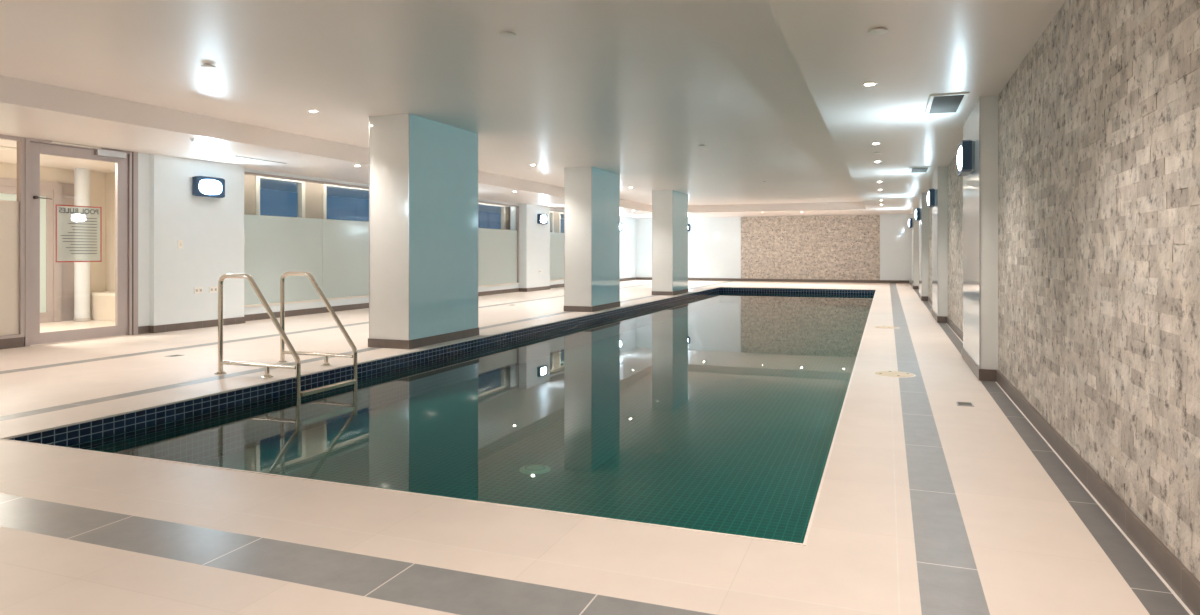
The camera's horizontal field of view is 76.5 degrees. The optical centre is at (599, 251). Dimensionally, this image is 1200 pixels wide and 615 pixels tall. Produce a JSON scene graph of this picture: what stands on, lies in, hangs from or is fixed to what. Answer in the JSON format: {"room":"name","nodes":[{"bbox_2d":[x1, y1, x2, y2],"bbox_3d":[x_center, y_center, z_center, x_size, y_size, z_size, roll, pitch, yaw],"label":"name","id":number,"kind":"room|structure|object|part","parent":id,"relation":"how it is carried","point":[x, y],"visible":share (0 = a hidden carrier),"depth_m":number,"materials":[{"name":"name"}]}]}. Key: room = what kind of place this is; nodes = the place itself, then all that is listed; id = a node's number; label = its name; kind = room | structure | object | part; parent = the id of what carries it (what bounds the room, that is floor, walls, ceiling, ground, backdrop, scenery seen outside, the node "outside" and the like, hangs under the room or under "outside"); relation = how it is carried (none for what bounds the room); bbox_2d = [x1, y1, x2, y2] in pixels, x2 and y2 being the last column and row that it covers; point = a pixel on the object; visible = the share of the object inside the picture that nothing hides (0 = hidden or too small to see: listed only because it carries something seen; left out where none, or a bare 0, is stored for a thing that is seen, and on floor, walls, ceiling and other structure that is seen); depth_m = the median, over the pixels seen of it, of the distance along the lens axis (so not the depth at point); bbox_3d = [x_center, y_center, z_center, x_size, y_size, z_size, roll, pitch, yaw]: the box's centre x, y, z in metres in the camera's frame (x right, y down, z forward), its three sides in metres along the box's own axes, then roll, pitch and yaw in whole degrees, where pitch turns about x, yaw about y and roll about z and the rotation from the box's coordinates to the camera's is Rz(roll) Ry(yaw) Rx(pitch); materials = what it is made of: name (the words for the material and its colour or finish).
{"room":"indoor swimming pool","nodes":[
{"label":"indoor swimming pool","id":0,"kind":"room"},
{"bbox_2d":[0,177,73,322],"bbox_3d":[-8.728,0.000,11.642,0.060,2.200,1.400,0,0,21],"label":"wall","id":1,"kind":"structure","parent":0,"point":[56,278],"depth_m":11.96,"materials":[{"name":"beige paint"}]},
{"bbox_3d":[-8.779,0.035,11.527,0.008,1.810,0.750,0,0,21],"label":"frosted pane","id":2,"kind":"part","parent":1,"relation":"part of","materials":[{"name":"beige glass"}]},
{"bbox_2d":[0,162,114,291],"bbox_3d":[-8.231,-0.115,9.216,2.900,2.430,6.850,0,0,21],"label":"wall","id":3,"kind":"structure","parent":0,"point":[102,185],"depth_m":12.71,"materials":[{"name":"beige paint"}]},
{"bbox_2d":[0,277,635,348],"bbox_3d":[-4.204,1.042,15.580,0.272,0.115,31.400,0,0,21],"label":"baseboard","id":4,"kind":"structure","parent":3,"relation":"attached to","point":[7,343],"depth_m":12.12,"materials":[{"name":"beige tile"}]},
{"bbox_2d":[40,320,114,332],"bbox_3d":[-8.217,1.102,9.211,2.730,0.001,6.650,0,0,21],"label":"floor","id":5,"kind":"structure","parent":0,"point":[62,325],"depth_m":11.41,"materials":[{"name":"beige tile"}]},
{"bbox_2d":[73,168,90,321],"bbox_3d":[-8.268,-0.114,12.153,0.240,2.428,0.240,0,0,21],"label":"column","id":6,"kind":"structure","parent":5,"relation":"on","point":[81,175],"depth_m":12.07,"materials":[{"name":"paint"}]},
{"bbox_2d":[90,291,114,320],"bbox_3d":[-7.640,0.880,12.303,1.610,0.440,0.445,0,0,21],"label":"ledge","id":7,"kind":"object","parent":5,"relation":"on","point":[102,304],"visible":0.29,"depth_m":12.20,"materials":[{"name":"beige paint"}]},
{"bbox_2d":[138,153,635,326],"bbox_3d":[-4.322,-0.115,15.625,0.500,2.430,31.400,0,0,21],"label":"wall","id":8,"kind":"structure","parent":0,"point":[211,230],"depth_m":11.06,"materials":[{"name":"white paint"}]},
{"bbox_2d":[0,134,24,338],"bbox_3d":[-7.300,-0.115,7.300,0.072,2.430,3.320,0,0,21],"label":"window","id":9,"kind":"structure","parent":8,"relation":"in","point":[12,213],"depth_m":8.77,"materials":[{"name":"grey metal"}]},
{"bbox_3d":[-7.301,0.180,7.303,0.008,1.540,3.225,0,0,21],"label":"frosted pane","id":10,"kind":"part","parent":9,"relation":"part of","materials":[{"name":"beige glass"}]},
{"bbox_2d":[24,138,137,346],"bbox_3d":[-6.458,-0.115,9.518,0.135,2.430,1.425,0,0,21],"label":"door","id":11,"kind":"structure","parent":8,"relation":"in","point":[126,162],"depth_m":9.68,"materials":[{"name":"grey metal"}]},
{"bbox_3d":[-6.607,-0.642,9.021,0.045,0.040,0.192,0,0,21],"label":"latch handle","id":12,"kind":"part","parent":11,"relation":"part of","materials":[{"name":"metal"}]},
{"bbox_3d":[-6.455,-1.315,9.392,0.020,0.020,0.610,0,0,21],"label":"closer arm","id":13,"kind":"part","parent":11,"relation":"part of"},
{"bbox_2d":[56,205,101,261],"bbox_3d":[-6.489,-0.225,9.482,0.003,0.700,0.575,0,0,21],"label":"sign","id":14,"kind":"object","parent":11,"relation":"attached to","point":[56,205],"visible":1,"depth_m":9.47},
{"bbox_2d":[61,217,96,253],"bbox_3d":[-6.488,-0.202,9.481,0.001,0.452,0.456,0,0,21],"label":"print","id":15,"kind":"object","parent":14,"relation":"attached to","point":[70,217],"depth_m":9.47},
{"bbox_2d":[178,240,182,248],"bbox_3d":[-5.899,-0.105,10.705,0.014,0.124,0.086,0,0,21],"label":"light switch","id":16,"kind":"object","parent":8,"relation":"attached to","point":[180,242],"visible":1,"depth_m":10.70,"materials":[{"name":"white plastic"}]},
{"bbox_2d":[194,287,202,293],"bbox_3d":[-5.795,0.555,10.986,0.012,0.090,0.150,0,0,21],"label":"power outlet","id":17,"kind":"object","parent":8,"relation":"attached to","point":[197,290],"visible":1,"depth_m":10.98,"materials":[{"name":"white plastic"}]},
{"bbox_2d":[192,176,224,197],"bbox_3d":[-5.697,-0.945,11.088,0.120,0.290,0.500,0,0,21],"label":"wall lamp","id":18,"kind":"object","parent":8,"relation":"attached to","point":[202,186],"visible":1,"depth_m":11.02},
{"bbox_2d":[199,180,221,193],"bbox_3d":[-5.655,-0.945,11.073,0.030,0.208,0.390,0,0,21],"label":"diffuser","id":19,"kind":"object","parent":18,"relation":"attached to","point":[205,186],"depth_m":11.05,"materials":[{"name":"white glass"}]},
{"bbox_2d":[209,286,217,292],"bbox_3d":[-5.703,0.555,11.229,0.012,0.090,0.150,0,0,21],"label":"power outlet","id":20,"kind":"object","parent":8,"relation":"attached to","point":[211,289],"visible":1,"depth_m":11.22,"materials":[{"name":"white plastic"}]},
{"bbox_2d":[244,172,368,307],"bbox_3d":[-5.021,-0.198,13.810,0.090,2.156,4.150,0,0,21],"label":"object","id":21,"kind":"structure","parent":8,"relation":"in","point":[335,253],"depth_m":13.37,"materials":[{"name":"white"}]},
{"bbox_3d":[-5.394,0.125,12.852,0.008,1.450,2.029,0,0,21],"label":"frosted pane","id":22,"kind":"part","parent":21,"relation":"part of","materials":[{"name":"white glass"}]},
{"bbox_3d":[-5.026,-0.213,13.812,0.080,2.126,4.150,0,0,21],"label":"frame","id":23,"kind":"part","parent":21,"relation":"part of","materials":[{"name":"white paint"}]},
{"bbox_3d":[-5.021,0.865,13.810,0.090,0.030,4.150,0,0,21],"label":"sill","id":24,"kind":"part","parent":21,"relation":"part of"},
{"bbox_3d":[-4.677,0.125,14.757,0.008,1.450,2.029,0,0,21],"label":"frosted pane","id":25,"kind":"part","parent":21,"relation":"part of","materials":[{"name":"white glass"}]},
{"bbox_2d":[478,201,518,286],"bbox_3d":[-3.010,-0.198,19.154,0.090,2.156,4.170,0,0,21],"label":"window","id":26,"kind":"structure","parent":8,"relation":"in","point":[498,249],"depth_m":20.06,"materials":[{"name":"white glass"}]},
{"bbox_3d":[-3.384,0.125,18.191,0.008,1.450,2.039,0,0,21],"label":"frosted pane","id":27,"kind":"part","parent":26,"relation":"part of","materials":[{"name":"white glass"}]},
{"bbox_3d":[-3.010,0.865,19.154,0.090,0.030,4.170,0,0,21],"label":"sill","id":28,"kind":"part","parent":26,"relation":"part of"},
{"bbox_3d":[-2.663,0.125,20.105,0.008,1.450,2.039,0,0,21],"label":"frosted pane","id":29,"kind":"part","parent":26,"relation":"part of","materials":[{"name":"white glass"}]},
{"bbox_2d":[537,214,546,223],"bbox_3d":[-1.649,-0.945,21.842,0.120,0.290,0.500,0,0,21],"label":"wall lamp","id":30,"kind":"object","parent":8,"relation":"attached to","point":[541,218],"visible":1,"depth_m":21.71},
{"bbox_2d":[541,215,545,222],"bbox_3d":[-1.607,-0.945,21.826,0.030,0.208,0.390,0,0,21],"label":"diffuser","id":31,"kind":"object","parent":30,"relation":"attached to","point":[543,217],"depth_m":21.78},
{"bbox_2d":[550,210,563,280],"bbox_3d":[-1.006,-0.198,24.474,0.090,2.156,4.100,0,0,21],"label":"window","id":32,"kind":"structure","parent":8,"relation":"in","point":[556,239],"depth_m":23.59,"materials":[{"name":"glass"}]},
{"bbox_3d":[-1.374,0.125,23.528,0.008,1.450,2.004,0,0,21],"label":"frosted pane","id":33,"kind":"part","parent":32,"relation":"part of","materials":[{"name":"white glass"}]},
{"bbox_2d":[244,174,558,232],"bbox_3d":[-3.362,-0.115,19.537,0.120,2.430,16.000,0,0,21],"label":"wall","id":34,"kind":"structure","parent":0,"point":[313,191],"depth_m":14.08,"materials":[{"name":"beige paint"}]},
{"bbox_2d":[256,176,304,217],"bbox_3d":[-5.647,-0.600,13.404,0.105,1.400,1.160,0,0,21],"label":"window","id":35,"kind":"structure","parent":34,"relation":"in","point":[300,184],"depth_m":13.85,"materials":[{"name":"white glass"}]},
{"bbox_2d":[323,184,368,218],"bbox_3d":[-4.916,-0.600,15.346,0.105,1.400,2.030,0,0,21],"label":"window","id":36,"kind":"structure","parent":34,"relation":"in","point":[324,185],"depth_m":14.46,"materials":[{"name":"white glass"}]},
{"bbox_2d":[478,203,505,229],"bbox_3d":[-3.064,-0.600,20.264,0.105,1.400,2.160,0,0,21],"label":"window","id":37,"kind":"structure","parent":34,"relation":"in","point":[503,208],"depth_m":21.19,"materials":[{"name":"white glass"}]},
{"bbox_2d":[550,211,553,231],"bbox_3d":[-1.773,-0.600,23.694,0.105,1.400,1.390,0,0,21],"label":"window","id":38,"kind":"structure","parent":34,"relation":"in","point":[551,212],"depth_m":24.26,"materials":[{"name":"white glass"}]},
{"bbox_2d":[559,212,563,232],"bbox_3d":[-1.007,-0.600,25.730,0.105,1.400,2.040,0,0,21],"label":"window","id":39,"kind":"structure","parent":34,"relation":"in","point":[560,213],"depth_m":24.83,"materials":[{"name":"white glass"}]},
{"bbox_2d":[0,0,1065,218],"bbox_3d":[-0.653,-1.590,14.244,13.340,0.520,31.600,0,0,21],"label":"ceiling","id":40,"kind":"structure","parent":0,"point":[774,93],"depth_m":6.85,"materials":[{"name":"paint"}]},
{"bbox_2d":[0,145,16,149],"bbox_3d":[-7.736,-1.321,9.537,0.520,0.018,0.520,0,0,21],"label":"recessed light","id":41,"kind":"object","parent":40,"relation":"in","point":[1,147],"visible":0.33,"depth_m":9.65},
{"bbox_2d":[200,64,215,68],"bbox_3d":[-3.290,-1.561,6.389,0.114,0.018,0.114,0,0,21],"label":"recessed light","id":42,"kind":"object","parent":40,"relation":"attached to","point":[209,66],"visible":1,"depth_m":6.37,"materials":[{"name":"white metal"}]},
{"bbox_2d":[234,156,288,163],"bbox_3d":[-4.868,-1.327,10.968,0.084,0.006,0.960,0,0,21],"label":"ceiling vent","id":43,"kind":"object","parent":40,"relation":"in","point":[234,156],"visible":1,"depth_m":10.92,"materials":[{"name":"white plastic"}]},
{"bbox_2d":[500,32,515,36],"bbox_3d":[-0.661,-1.561,5.453,0.114,0.018,0.114,0,0,21],"label":"sprinkler","id":44,"kind":"object","parent":40,"relation":"attached to","point":[503,34],"visible":1,"depth_m":5.43,"materials":[{"name":"white plastic"}]},
{"bbox_2d":[862,82,876,85],"bbox_3d":[2.131,-1.326,6.015,0.116,0.008,0.116,0,0,21],"label":"recessed light","id":45,"kind":"object","parent":40,"relation":"in","point":[867,83],"visible":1,"depth_m":6.01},
{"bbox_2d":[867,28,887,34],"bbox_3d":[1.659,-1.321,4.547,0.114,0.018,0.114,0,0,21],"label":"sprinkler","id":46,"kind":"object","parent":40,"relation":"attached to","point":[876,31],"visible":1,"depth_m":4.53,"materials":[{"name":"white plastic"}]},
{"bbox_2d":[909,166,930,172],"bbox_3d":[5.149,-1.323,12.273,0.300,0.014,0.900,0,0,21],"label":"ceiling vent","id":47,"kind":"object","parent":40,"relation":"in","point":[925,169],"visible":1,"depth_m":12.18,"materials":[{"name":"white metal"}]},
{"bbox_2d":[911,167,927,172],"bbox_3d":[5.149,-1.323,12.273,0.236,0.006,0.828,0,0,21],"label":"grille","id":48,"kind":"object","parent":47,"relation":"attached to","point":[913,169],"depth_m":12.23,"materials":[{"name":"grey metal"}]},
{"bbox_2d":[925,92,968,114],"bbox_3d":[3.097,-1.323,6.821,0.300,0.014,0.950,0,0,21],"label":"ceiling vent","id":49,"kind":"object","parent":40,"relation":"in","point":[949,103],"visible":1,"depth_m":6.76,"materials":[{"name":"white plastic"}]},
{"bbox_2d":[929,95,963,113],"bbox_3d":[3.097,-1.323,6.821,0.236,0.006,0.878,0,0,21],"label":"grille","id":50,"kind":"object","parent":49,"relation":"attached to","point":[945,104],"depth_m":6.81,"materials":[{"name":"grey metal"}]},
{"bbox_2d":[0,280,1193,614],"bbox_3d":[0.563,1.100,13.786,10.480,0.001,31.400,0,0,21],"label":"floor","id":51,"kind":"structure","parent":0,"point":[928,504],"depth_m":3.03,"materials":[{"name":"beige tile"}]},
{"bbox_2d":[215,272,357,433],"bbox_3d":[-2.890,0.878,7.074,0.965,1.368,0.852,0,0,21],"label":"pool ladder","id":52,"kind":"object","parent":51,"relation":"on","point":[280,327],"visible":1,"depth_m":6.86,"materials":[{"name":"silver metal"}]},
{"bbox_3d":[-3.015,0.878,6.719,0.923,1.368,0.041,0,0,21],"label":"handrail","id":53,"kind":"part","parent":52,"relation":"part of","materials":[{"name":"silver metal"}]},
{"bbox_3d":[-2.922,1.048,6.684,0.038,0.096,0.038,0,0,21],"label":"stub post","id":54,"kind":"part","parent":52,"relation":"part of","materials":[{"name":"silver metal"}]},
{"bbox_3d":[-2.750,0.878,7.423,0.923,1.368,0.041,0,0,21],"label":"handrail","id":55,"kind":"part","parent":52,"relation":"part of","materials":[{"name":"silver metal"}]},
{"bbox_3d":[-2.657,1.048,7.388,0.038,0.096,0.038,0,0,21],"label":"stub post","id":56,"kind":"part","parent":52,"relation":"part of","materials":[{"name":"silver metal"}]},
{"bbox_2d":[368,113,478,348],"bbox_3d":[-2.142,-0.234,9.440,0.562,2.669,1.584,0,0,21],"label":"column","id":57,"kind":"structure","parent":51,"relation":"on","point":[423,172],"depth_m":8.87,"materials":[{"name":"white paint"}]},
{"bbox_3d":[-2.666,-0.284,8.804,0.012,2.569,0.006,0,0,21],"label":"corner trim","id":58,"kind":"part","parent":57,"relation":"part of","materials":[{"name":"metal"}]},
{"bbox_3d":[-2.166,-0.284,8.619,0.012,2.569,0.012,0,0,21],"label":"corner trim","id":59,"kind":"part","parent":57,"relation":"part of","materials":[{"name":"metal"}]},
{"bbox_3d":[-2.142,1.050,9.440,0.562,0.100,1.584,0,0,21],"label":"baseboard","id":60,"kind":"part","parent":57,"relation":"part of","materials":[{"name":"beige tile"}]},
{"bbox_3d":[-1.893,-0.284,9.346,0.010,2.569,1.544,0,0,21],"label":"glass panel","id":61,"kind":"part","parent":57,"relation":"part of","materials":[{"name":"teal glass"}]},
{"bbox_2d":[0,287,875,545],"bbox_3d":[2.257,1.349,13.332,4.606,0.503,20.671,0,0,21],"label":"swimming pool","id":62,"kind":"object","parent":51,"relation":"in","point":[729,437],"visible":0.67,"depth_m":6.56,"materials":[{"name":"teal liquid"}]},
{"bbox_2d":[519,464,550,473],"bbox_3d":[-0.476,1.589,5.586,0.230,0.021,0.230,0,0,21],"label":"drain","id":63,"kind":"object","parent":62,"relation":"on","point":[532,468],"visible":1,"depth_m":5.55,"materials":[{"name":"green plastic"}]},
{"bbox_2d":[564,166,619,311],"bbox_3d":[-0.134,-0.234,14.775,0.562,2.669,1.584,0,0,21],"label":"column","id":64,"kind":"structure","parent":51,"relation":"on","point":[591,194],"depth_m":14.11,"materials":[{"name":"white paint"}]},
{"bbox_3d":[-0.658,-0.284,14.138,0.012,2.569,0.006,0,0,21],"label":"corner trim","id":65,"kind":"part","parent":64,"relation":"part of","materials":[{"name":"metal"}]},
{"bbox_3d":[-0.158,-0.284,13.953,0.012,2.569,0.012,0,0,21],"label":"corner trim","id":66,"kind":"part","parent":64,"relation":"part of","materials":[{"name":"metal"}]},
{"bbox_3d":[-0.134,1.050,14.775,0.562,0.100,1.584,0,0,21],"label":"baseboard","id":67,"kind":"part","parent":64,"relation":"part of","materials":[{"name":"beige tile"}]},
{"bbox_3d":[0.115,-0.284,14.681,0.010,2.569,1.544,0,0,21],"label":"glass panel","id":68,"kind":"part","parent":64,"relation":"part of","materials":[{"name":"teal glass"}]},
{"bbox_3d":[0.390,-0.284,15.408,0.012,2.569,0.012,0,0,21],"label":"corner trim","id":69,"kind":"part","parent":64,"relation":"part of","materials":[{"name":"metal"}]},
{"bbox_2d":[652,190,687,295],"bbox_3d":[1.860,-0.234,20.072,0.562,2.669,1.584,0,0,21],"label":"column","id":70,"kind":"structure","parent":51,"relation":"on","point":[669,207],"depth_m":19.40,"materials":[{"name":"white paint"}]},
{"bbox_3d":[1.337,-0.284,19.435,0.012,2.569,0.006,0,0,21],"label":"corner trim","id":71,"kind":"part","parent":70,"relation":"part of","materials":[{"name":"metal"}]},
{"bbox_3d":[1.860,1.050,20.072,0.562,0.100,1.584,0,0,21],"label":"baseboard","id":72,"kind":"part","parent":70,"relation":"part of","materials":[{"name":"beige tile"}]},
{"bbox_3d":[1.836,-0.284,19.250,0.012,2.569,0.012,0,0,21],"label":"corner trim","id":73,"kind":"part","parent":70,"relation":"part of","materials":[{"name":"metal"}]},
{"bbox_3d":[2.109,-0.284,19.978,0.010,2.569,1.544,0,0,21],"label":"glass panel","id":74,"kind":"part","parent":70,"relation":"part of","materials":[{"name":"glass"}]},
{"bbox_2d":[874,326,897,328],"bbox_3d":[4.175,1.095,11.090,0.360,0.009,0.360,0,0,21],"label":"lid","id":75,"kind":"object","parent":51,"relation":"on","point":[884,327],"visible":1,"depth_m":11.01,"materials":[{"name":"beige plastic"}]},
{"bbox_3d":[4.175,1.096,11.090,0.336,0.007,0.336,0,0,21],"label":"lid plate","id":76,"kind":"part","parent":75,"relation":"part of","materials":[{"name":"beige plastic"}]},
{"bbox_2d":[873,371,915,377],"bbox_3d":[2.643,1.095,6.837,0.360,0.009,0.360,0,0,21],"label":"lid","id":77,"kind":"object","parent":51,"relation":"on","point":[896,374],"visible":1,"depth_m":6.78,"materials":[{"name":"beige plastic"}]},
{"bbox_2d":[956,401,974,406],"bbox_3d":[2.635,1.098,5.494,0.110,0.004,0.150,0,0,21],"label":"floor drain","id":78,"kind":"object","parent":51,"relation":"on","point":[970,404],"visible":1,"depth_m":5.48,"materials":[{"name":"metal"}]},
{"bbox_2d":[636,214,911,282],"bbox_3d":[4.872,-0.115,28.992,13.290,2.430,0.100,0,0,21],"label":"wall","id":79,"kind":"structure","parent":0,"point":[714,243],"depth_m":28.99,"materials":[{"name":"white paint"}]},
{"bbox_2d":[636,277,908,282],"bbox_3d":[6.146,1.050,28.441,10.038,0.100,0.034,0,0,21],"label":"baseboard","id":80,"kind":"structure","parent":79,"relation":"attached to","point":[637,278],"depth_m":28.06,"materials":[{"name":"beige tile"}]},
{"bbox_2d":[741,215,879,279],"bbox_3d":[7.627,-0.110,27.880,4.930,2.420,0.008,0,0,21],"label":"stone panel","id":81,"kind":"object","parent":79,"relation":"attached to","point":[839,247],"visible":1,"depth_m":27.84,"materials":[{"name":"beige stone"}]},
{"bbox_2d":[912,207,918,288],"bbox_3d":[9.608,-0.115,23.211,0.151,2.429,1.560,0,0,21],"label":"wall pillar","id":82,"kind":"structure","parent":0,"point":[915,230],"depth_m":22.50,"materials":[{"name":"white paint"}]},
{"bbox_2d":[909,218,912,227],"bbox_3d":[9.452,-0.880,23.154,0.120,0.290,0.500,0,0,21],"label":"wall lamp","id":83,"kind":"object","parent":82,"relation":"attached to","point":[910,219],"visible":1,"depth_m":22.93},
{"bbox_3d":[9.553,-0.165,23.237,0.008,2.329,1.530,0,0,21],"label":"glass panel","id":84,"kind":"part","parent":82,"relation":"part of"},
{"bbox_3d":[9.278,-0.165,22.520,0.008,2.329,0.008,0,0,21],"label":"corner trim","id":85,"kind":"part","parent":82,"relation":"part of","materials":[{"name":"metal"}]},
{"bbox_2d":[919,193,928,300],"bbox_3d":[7.599,-0.115,17.877,0.151,2.429,1.560,0,0,21],"label":"wall pillar","id":86,"kind":"structure","parent":0,"point":[923,204],"depth_m":17.17,"materials":[{"name":"white paint"}]},
{"bbox_2d":[915,208,920,220],"bbox_3d":[7.444,-0.880,17.820,0.120,0.290,0.500,0,0,21],"label":"wall lamp","id":87,"kind":"object","parent":86,"relation":"attached to","point":[918,210],"visible":1,"depth_m":17.59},
{"bbox_3d":[7.545,-0.165,17.903,0.008,2.329,1.530,0,0,21],"label":"glass panel","id":88,"kind":"part","parent":86,"relation":"part of","materials":[{"name":"grey glass"}]},
{"bbox_3d":[7.598,1.050,17.878,0.147,0.100,1.560,0,0,21],"label":"baseboard","id":89,"kind":"part","parent":86,"relation":"part of","materials":[{"name":"beige tile"}]},
{"bbox_2d":[932,166,947,322],"bbox_3d":[5.591,-0.115,12.542,0.151,2.429,1.560,0,0,21],"label":"wall pillar","id":90,"kind":"structure","parent":0,"point":[940,176],"depth_m":11.84,"materials":[{"name":"white paint"}]},
{"bbox_2d":[927,189,935,207],"bbox_3d":[5.436,-0.880,12.486,0.120,0.290,0.500,0,0,21],"label":"wall lamp","id":91,"kind":"object","parent":90,"relation":"attached to","point":[931,197],"visible":1,"depth_m":12.25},
{"bbox_3d":[5.536,-0.165,12.568,0.008,2.329,1.530,0,0,21],"label":"glass panel","id":92,"kind":"part","parent":90,"relation":"part of","materials":[{"name":"grey glass"}]},
{"bbox_3d":[5.589,1.050,12.543,0.147,0.100,1.560,0,0,21],"label":"baseboard","id":93,"kind":"part","parent":90,"relation":"part of","materials":[{"name":"beige tile"}]},
{"bbox_2d":[962,96,997,381],"bbox_3d":[3.583,-0.115,7.208,0.151,2.429,1.560,0,0,21],"label":"wall pillar","id":94,"kind":"structure","parent":0,"point":[980,187],"depth_m":6.51,"materials":[{"name":"white paint"}]},
{"bbox_2d":[957,140,973,175],"bbox_3d":[3.427,-0.880,7.151,0.120,0.290,0.500,0,0,21],"label":"wall lamp","id":95,"kind":"object","parent":94,"relation":"attached to","point":[965,157],"visible":1,"depth_m":6.93,"materials":[{"name":"black metal"}]},
{"bbox_2d":[957,147,961,169],"bbox_3d":[3.385,-0.880,7.167,0.030,0.208,0.390,0,0,21],"label":"diffuser","id":96,"kind":"object","parent":95,"relation":"attached to","point":[959,157],"depth_m":7.07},
{"bbox_3d":[3.528,-0.165,7.234,0.008,2.329,1.530,0,0,21],"label":"glass panel","id":97,"kind":"part","parent":94,"relation":"part of","materials":[{"name":"grey glass"}]},
{"bbox_3d":[3.581,1.050,7.209,0.147,0.100,1.560,0,0,21],"label":"baseboard","id":98,"kind":"part","parent":94,"relation":"part of","materials":[{"name":"beige tile"}]},
{"bbox_3d":[3.253,-0.165,6.517,0.008,2.329,0.008,0,0,21],"label":"corner trim","id":99,"kind":"part","parent":94,"relation":"part of","materials":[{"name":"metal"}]},
{"bbox_2d":[929,0,1199,580],"bbox_3d":[5.448,-0.115,11.947,0.008,2.430,31.400,0,0,21],"label":"wall","id":100,"kind":"structure","parent":0,"point":[1099,122],"depth_m":3.23,"materials":[{"name":"stone"}]},
{"bbox_2d":[918,286,1199,614],"bbox_3d":[5.434,1.050,11.931,0.020,0.100,31.360,0,0,21],"label":"baseboard","id":101,"kind":"structure","parent":100,"relation":"attached to","point":[1176,575],"depth_m":3.08,"materials":[{"name":"beige tile"}]}
]}

